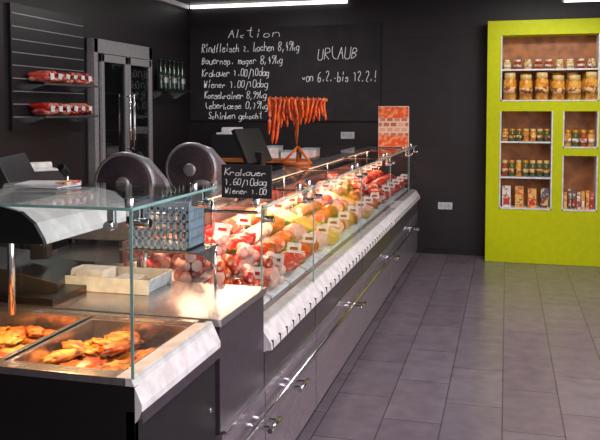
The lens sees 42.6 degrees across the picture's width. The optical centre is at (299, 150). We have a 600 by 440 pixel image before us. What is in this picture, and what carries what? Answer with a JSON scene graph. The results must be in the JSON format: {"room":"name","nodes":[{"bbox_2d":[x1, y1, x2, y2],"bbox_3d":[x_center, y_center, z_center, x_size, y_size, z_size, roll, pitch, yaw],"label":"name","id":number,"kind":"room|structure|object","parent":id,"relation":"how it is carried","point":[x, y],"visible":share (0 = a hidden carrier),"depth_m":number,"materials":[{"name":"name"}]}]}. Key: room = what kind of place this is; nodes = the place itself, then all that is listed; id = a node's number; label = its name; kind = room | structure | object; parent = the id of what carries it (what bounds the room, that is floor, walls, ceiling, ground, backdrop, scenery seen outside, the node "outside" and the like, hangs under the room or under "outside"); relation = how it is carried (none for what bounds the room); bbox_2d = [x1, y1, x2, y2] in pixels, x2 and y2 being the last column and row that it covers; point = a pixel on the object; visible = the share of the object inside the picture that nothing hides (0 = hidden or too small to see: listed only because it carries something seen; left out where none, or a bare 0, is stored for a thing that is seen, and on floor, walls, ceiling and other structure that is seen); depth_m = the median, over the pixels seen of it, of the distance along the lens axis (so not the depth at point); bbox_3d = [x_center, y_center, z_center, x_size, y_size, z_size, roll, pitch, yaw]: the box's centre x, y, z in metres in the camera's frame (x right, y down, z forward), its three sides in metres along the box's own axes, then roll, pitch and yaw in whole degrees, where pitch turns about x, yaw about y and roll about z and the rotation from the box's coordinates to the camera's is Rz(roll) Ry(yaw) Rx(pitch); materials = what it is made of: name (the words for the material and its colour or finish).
{"room":"food shop","nodes":[
{"label":"food shop","id":0,"kind":"room"},
{"bbox_2d":[0,0,187,193],"bbox_3d":[-2.833,-0.030,3.920,0.100,2.850,11.100,1,3,15],"label":"wall","id":1,"kind":"structure","parent":0,"point":[159,26],"depth_m":7.46,"materials":[{"name":"black paint"}]},
{"bbox_2d":[7,2,97,130],"bbox_3d":[-1.996,-0.665,6.384,0.224,0.980,1.050,1,3,15],"label":"panel","id":2,"kind":"object","parent":1,"relation":"attached to","point":[38,39],"visible":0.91,"depth_m":6.27,"materials":[{"name":"black plastic"}]},
{"bbox_2d":[27,70,93,115],"bbox_3d":[-1.979,-0.472,6.422,0.176,0.366,0.755,1,3,15],"label":"packs","id":3,"kind":"object","parent":2,"relation":"on","point":[40,109],"visible":1,"depth_m":6.27},
{"bbox_2d":[152,89,191,98],"bbox_3d":[-1.432,-0.622,8.619,0.159,0.100,0.750,1,3,15],"label":"shelf","id":4,"kind":"object","parent":1,"relation":"attached to","point":[158,92],"visible":0.94,"depth_m":8.45,"materials":[{"name":"black plastic"}]},
{"bbox_2d":[157,59,184,89],"bbox_3d":[-1.435,-0.837,8.601,0.077,0.330,0.650,1,3,15],"label":"wine bottles","id":5,"kind":"object","parent":4,"relation":"on","point":[173,79],"visible":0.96,"depth_m":8.53,"materials":[{"name":"green glass"}]},
{"bbox_2d":[157,0,188,8],"bbox_3d":[-1.732,-1.618,7.657,0.048,0.050,3.040,1,3,15],"label":"trim","id":6,"kind":"structure","parent":1,"relation":"attached to","point":[171,2],"depth_m":8.80,"materials":[{"name":"white plastic"}]},
{"bbox_2d":[176,0,300,4],"bbox_3d":[0.451,-1.457,2.965,6.900,0.100,11.300,1,3,15],"label":"ceiling","id":7,"kind":"structure","parent":0,"point":[189,2],"depth_m":8.90,"materials":[{"name":"paint"}]},
{"bbox_2d":[190,0,346,8],"bbox_3d":[-0.384,-1.686,8.903,1.890,0.035,0.048,1,3,15],"label":"lamp","id":8,"kind":"object","parent":7,"relation":"attached to","point":[319,1],"depth_m":8.88,"materials":[{"name":"white plastic"}]},
{"bbox_2d":[561,0,599,1],"bbox_3d":[2.985,-1.489,6.956,1.170,0.255,0.125,1,3,15],"label":"lamp","id":9,"kind":"object","parent":7,"relation":"hanging from","point":[562,0],"visible":1,"depth_m":7.06,"materials":[{"name":"white plastic"}]},
{"bbox_2d":[187,0,599,255],"bbox_3d":[1.901,-0.267,8.443,6.900,2.850,0.100,1,3,15],"label":"wall","id":10,"kind":"structure","parent":0,"point":[434,53],"depth_m":8.51,"materials":[{"name":"black paint"}]},
{"bbox_2d":[189,23,380,121],"bbox_3d":[-0.208,-0.877,8.906,2.290,1.103,0.034,1,3,15],"label":"chalkboard","id":11,"kind":"object","parent":10,"relation":"attached to","point":[234,72],"visible":1,"depth_m":8.88,"materials":[{"name":"stone"}]},
{"bbox_2d":[341,132,353,138],"bbox_3d":[0.541,-0.167,8.753,0.156,0.078,0.015,1,3,15],"label":"wall socket","id":12,"kind":"object","parent":10,"relation":"attached to","point":[344,135],"visible":1,"depth_m":8.75,"materials":[{"name":"grey plastic"}]},
{"bbox_2d":[438,202,451,209],"bbox_3d":[1.603,0.617,8.509,0.156,0.078,0.015,1,3,15],"label":"wall socket","id":13,"kind":"object","parent":10,"relation":"attached to","point":[441,205],"visible":1,"depth_m":8.50,"materials":[{"name":"grey plastic"}]},
{"bbox_2d":[425,248,482,255],"bbox_3d":[1.697,1.126,8.511,0.630,0.060,0.014,1,3,15],"label":"baseboard","id":14,"kind":"structure","parent":10,"relation":"attached to","point":[427,250],"depth_m":8.50,"materials":[{"name":"black plastic"}]},
{"bbox_2d":[296,253,599,439],"bbox_3d":[0.451,1.489,3.119,6.900,0.100,11.300,1,3,15],"label":"floor","id":15,"kind":"structure","parent":0,"point":[460,347],"depth_m":4.90,"materials":[{"name":"tile"}]},
{"bbox_2d":[0,184,93,249],"bbox_3d":[-2.008,0.843,5.507,0.676,0.940,2.740,1,3,15],"label":"countertop","id":16,"kind":"structure","parent":15,"relation":"on","point":[61,243],"depth_m":5.41,"materials":[{"name":"black laminate"}]},
{"bbox_2d":[30,162,63,180],"bbox_3d":[-1.937,0.225,5.710,0.320,0.272,0.272,-2,4,-37],"label":"printer","id":17,"kind":"object","parent":16,"relation":"on","point":[38,167],"visible":0.35,"depth_m":5.66,"materials":[{"name":"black plastic"}]},
{"bbox_2d":[0,183,220,439],"bbox_3d":[-0.844,0.792,2.371,1.066,1.369,0.582,1,3,15],"label":"display case","id":18,"kind":"object","parent":15,"relation":"on","point":[168,393],"visible":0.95,"depth_m":2.11,"materials":[{"name":"black laminate"}]},
{"bbox_2d":[0,325,55,357],"bbox_3d":[-0.953,0.617,2.389,0.361,0.081,0.429,1,3,15],"label":"meat","id":19,"kind":"object","parent":18,"relation":"in","point":[9,335],"visible":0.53,"depth_m":2.50,"materials":[{"name":"orange food"}]},
{"bbox_2d":[13,180,81,188],"bbox_3d":[-0.806,0.105,2.469,0.190,0.017,0.152,1,3,15],"label":"paper sheets","id":20,"kind":"object","parent":18,"relation":"on","point":[56,184],"visible":1,"depth_m":2.42,"materials":[{"name":"white paper"}]},
{"bbox_2d":[39,330,155,370],"bbox_3d":[-0.588,0.621,2.298,0.338,0.084,0.447,1,3,15],"label":"meat","id":21,"kind":"object","parent":18,"relation":"in","point":[73,352],"visible":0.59,"depth_m":2.31,"materials":[{"name":"orange food"}]},
{"bbox_2d":[85,38,152,183],"bbox_3d":[-1.713,0.078,7.586,0.170,2.250,1.180,1,3,15],"label":"refrigerator","id":22,"kind":"object","parent":15,"relation":"on","point":[121,101],"visible":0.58,"depth_m":7.36,"materials":[{"name":"metal"}]},
{"bbox_2d":[0,144,421,439],"bbox_3d":[0.033,0.693,5.460,1.160,1.245,5.820,1,3,15],"label":"display case","id":23,"kind":"object","parent":15,"relation":"on","point":[280,357],"depth_m":3.42,"materials":[{"name":"black laminate"}]},
{"bbox_2d":[0,153,77,292],"bbox_3d":[-1.087,0.274,2.956,0.381,0.508,0.381,0,3,-5],"label":"cash register","id":24,"kind":"object","parent":23,"relation":"on","point":[36,269],"visible":0.52,"depth_m":2.90,"materials":[{"name":"black plastic"}]},
{"bbox_2d":[57,152,176,243],"bbox_3d":[-0.851,0.220,3.665,0.523,0.423,0.346,1,3,15],"label":"meat slicer","id":25,"kind":"object","parent":23,"relation":"on","point":[132,175],"visible":0.49,"depth_m":3.64,"materials":[{"name":"metal"}]},
{"bbox_2d":[65,264,171,294],"bbox_3d":[-0.719,0.494,2.987,0.398,0.069,0.210,1,3,15],"label":"tray","id":26,"kind":"object","parent":23,"relation":"on","point":[97,278],"visible":0.8,"depth_m":2.92,"materials":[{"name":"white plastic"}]},
{"bbox_2d":[119,243,217,284],"bbox_3d":[-0.499,0.449,2.957,0.320,0.162,0.200,1,3,15],"label":"steel shelf riser","id":27,"kind":"object","parent":23,"relation":"on","point":[208,251],"visible":0.69,"depth_m":2.92,"materials":[{"name":"silver metal"}]},
{"bbox_2d":[129,195,207,250],"bbox_3d":[-0.509,0.276,2.950,0.260,0.180,0.180,1,3,15],"label":"plastic basket","id":28,"kind":"object","parent":27,"relation":"on","point":[193,222],"visible":0.72,"depth_m":2.89,"materials":[{"name":"grey plastic"}]},
{"bbox_2d":[136,142,236,216],"bbox_3d":[-0.642,0.172,4.441,0.549,0.437,0.335,1,3,15],"label":"meat slicer","id":29,"kind":"object","parent":23,"relation":"on","point":[187,163],"visible":0.4,"depth_m":4.42,"materials":[{"name":"metal"}]},
{"bbox_2d":[133,233,269,304],"bbox_3d":[-0.405,0.505,3.260,0.526,0.300,0.342,1,3,15],"label":"tray","id":30,"kind":"object","parent":23,"relation":"on","point":[185,267],"visible":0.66,"depth_m":3.20,"materials":[{"name":"food"}]},
{"bbox_2d":[182,223,288,298],"bbox_3d":[-0.321,0.487,3.549,0.538,0.305,0.351,1,3,15],"label":"tray","id":31,"kind":"object","parent":23,"relation":"on","point":[273,264],"visible":0.48,"depth_m":3.48,"materials":[{"name":"pink food"}]},
{"bbox_2d":[222,164,271,198],"bbox_3d":[-0.217,0.130,3.220,0.220,0.140,0.051,1,3,15],"label":"price sign","id":32,"kind":"object","parent":23,"relation":"on","point":[238,181],"visible":1,"depth_m":3.20,"materials":[{"name":"black plastic"}]},
{"bbox_2d":[204,214,305,283],"bbox_3d":[-0.244,0.473,3.844,0.548,0.303,0.289,1,3,15],"label":"tray","id":33,"kind":"object","parent":23,"relation":"on","point":[294,256],"visible":0.55,"depth_m":3.80,"materials":[{"name":"red food"}]},
{"bbox_2d":[231,128,278,199],"bbox_3d":[-0.364,0.090,5.495,0.367,0.490,0.367,1,3,25],"label":"cash register","id":34,"kind":"object","parent":23,"relation":"on","point":[250,142],"visible":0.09,"depth_m":5.42,"materials":[{"name":"black plastic"}]},
{"bbox_2d":[222,207,318,270],"bbox_3d":[-0.171,0.459,4.136,0.525,0.300,0.295,1,3,15],"label":"tray","id":35,"kind":"object","parent":23,"relation":"on","point":[285,236],"visible":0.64,"depth_m":4.09,"materials":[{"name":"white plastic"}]},
{"bbox_2d":[241,201,330,259],"bbox_3d":[-0.092,0.443,4.428,0.525,0.302,0.286,1,3,15],"label":"tray","id":36,"kind":"object","parent":23,"relation":"on","point":[321,232],"visible":0.56,"depth_m":4.36,"materials":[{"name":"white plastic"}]},
{"bbox_2d":[268,96,327,164],"bbox_3d":[-0.015,-0.133,5.201,0.412,0.460,0.180,0,3,-4],"label":"stand","id":37,"kind":"object","parent":23,"relation":"on","point":[278,113],"visible":1,"depth_m":5.18,"materials":[{"name":"orange food"}]},
{"bbox_2d":[255,195,341,249],"bbox_3d":[-0.014,0.427,4.718,0.525,0.303,0.287,1,3,15],"label":"tray","id":38,"kind":"object","parent":23,"relation":"on","point":[334,234],"visible":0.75,"depth_m":4.68,"materials":[{"name":"yellow food"}]},
{"bbox_2d":[271,192,350,241],"bbox_3d":[0.062,0.412,5.003,0.525,0.303,0.292,1,3,15],"label":"tray","id":39,"kind":"object","parent":23,"relation":"on","point":[302,209],"visible":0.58,"depth_m":4.95,"materials":[{"name":"food"}]},
{"bbox_2d":[285,187,358,233],"bbox_3d":[0.140,0.396,5.297,0.523,0.304,0.288,1,3,15],"label":"tray","id":40,"kind":"object","parent":23,"relation":"on","point":[333,210],"visible":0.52,"depth_m":5.23,"materials":[{"name":"orange food"}]},
{"bbox_2d":[298,182,366,227],"bbox_3d":[0.217,0.382,5.580,0.525,0.303,0.292,1,3,15],"label":"tray","id":41,"kind":"object","parent":23,"relation":"on","point":[342,205],"visible":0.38,"depth_m":5.53,"materials":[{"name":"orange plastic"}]},
{"bbox_2d":[303,179,373,221],"bbox_3d":[0.295,0.368,5.875,0.523,0.300,0.286,1,3,15],"label":"tray","id":42,"kind":"object","parent":23,"relation":"on","point":[369,209],"visible":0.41,"depth_m":5.83,"materials":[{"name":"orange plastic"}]},
{"bbox_2d":[316,175,379,215],"bbox_3d":[0.374,0.352,6.165,0.525,0.301,0.287,1,3,15],"label":"tray","id":43,"kind":"object","parent":23,"relation":"on","point":[339,190],"visible":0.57,"depth_m":6.09,"materials":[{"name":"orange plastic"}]},
{"bbox_2d":[324,172,385,210],"bbox_3d":[0.451,0.336,6.450,0.531,0.303,0.346,1,3,15],"label":"tray","id":44,"kind":"object","parent":23,"relation":"on","point":[348,185],"visible":0.39,"depth_m":6.39,"materials":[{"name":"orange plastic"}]},
{"bbox_2d":[337,169,391,205],"bbox_3d":[0.529,0.321,6.739,0.545,0.303,0.289,1,3,15],"label":"tray","id":45,"kind":"object","parent":23,"relation":"on","point":[354,182],"visible":0.29,"depth_m":6.68,"materials":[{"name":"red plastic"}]},
{"bbox_2d":[341,167,394,201],"bbox_3d":[0.604,0.306,7.030,0.521,0.303,0.294,1,3,15],"label":"tray","id":46,"kind":"object","parent":23,"relation":"on","point":[364,181],"visible":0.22,"depth_m":6.99,"materials":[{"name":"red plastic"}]},
{"bbox_2d":[345,165,401,198],"bbox_3d":[0.687,0.291,7.319,0.542,0.302,0.293,1,3,15],"label":"tray","id":47,"kind":"object","parent":23,"relation":"on","point":[370,178],"visible":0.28,"depth_m":7.26,"materials":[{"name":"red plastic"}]},
{"bbox_2d":[354,163,404,194],"bbox_3d":[0.765,0.277,7.607,0.538,0.301,0.293,1,3,15],"label":"tray","id":48,"kind":"object","parent":23,"relation":"on","point":[375,175],"visible":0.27,"depth_m":7.57,"materials":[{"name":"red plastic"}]},
{"bbox_2d":[359,161,408,191],"bbox_3d":[0.838,0.262,7.897,0.540,0.300,0.284,1,3,15],"label":"tray","id":49,"kind":"object","parent":23,"relation":"on","point":[378,171],"visible":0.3,"depth_m":7.86,"materials":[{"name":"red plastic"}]},
{"bbox_2d":[377,106,409,147],"bbox_3d":[0.915,-0.227,7.528,0.310,0.404,0.100,1,3,15],"label":"sign","id":50,"kind":"object","parent":23,"relation":"on","point":[393,121],"visible":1,"depth_m":7.52,"materials":[{"name":"orange paper"}]},
{"bbox_2d":[221,157,325,181],"bbox_3d":[-0.392,0.613,8.742,1.340,1.060,0.560,1,3,15],"label":"countertop","id":51,"kind":"structure","parent":15,"relation":"on","point":[275,162],"depth_m":8.43,"materials":[{"name":"black laminate"}]},
{"bbox_2d":[211,127,242,157],"bbox_3d":[-0.775,-0.093,8.818,0.400,0.340,0.340,0,3,9],"label":"printer","id":52,"kind":"object","parent":51,"relation":"on","point":[225,146],"visible":0.73,"depth_m":8.66,"materials":[{"name":"black plastic"}]},
{"bbox_2d":[267,145,319,158],"bbox_3d":[-0.170,0.019,8.651,0.770,0.135,0.210,1,3,15],"label":"storage box","id":53,"kind":"object","parent":51,"relation":"on","point":[276,151],"visible":0.57,"depth_m":8.56,"materials":[{"name":"white plastic"}]},
{"bbox_2d":[485,18,599,266],"bbox_3d":[2.590,-0.082,8.049,1.240,2.518,0.284,1,3,15],"label":"shelving unit","id":54,"kind":"object","parent":15,"relation":"on","point":[555,234],"visible":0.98,"depth_m":8.03,"materials":[{"name":"paint"}]},
{"bbox_2d":[502,129,549,141],"label":"jars","id":55,"kind":"object","parent":54,"relation":"in","point":[505,131],"depth_m":8.04,"materials":[{"name":"glass"}]},
{"bbox_2d":[502,160,549,176],"label":"jars","id":56,"kind":"object","parent":54,"relation":"in","point":[523,170],"depth_m":8.06,"materials":[{"name":"glass"}]},
{"bbox_2d":[502,185,593,208],"bbox_3d":[2.582,0.491,8.044,0.909,0.222,0.093,1,3,15],"label":"packets","id":57,"kind":"object","parent":54,"relation":"in","point":[506,190],"visible":1,"depth_m":8.05,"materials":[{"name":"cardboard"}]},
{"bbox_2d":[503,58,597,99],"label":"jars","id":58,"kind":"object","parent":54,"relation":"in","point":[573,86],"depth_m":7.92,"materials":[{"name":"glass"}]},
{"bbox_2d":[564,130,594,146],"label":"jars","id":59,"kind":"object","parent":54,"relation":"in","point":[583,133],"depth_m":7.91,"materials":[{"name":"glass"}]}
]}

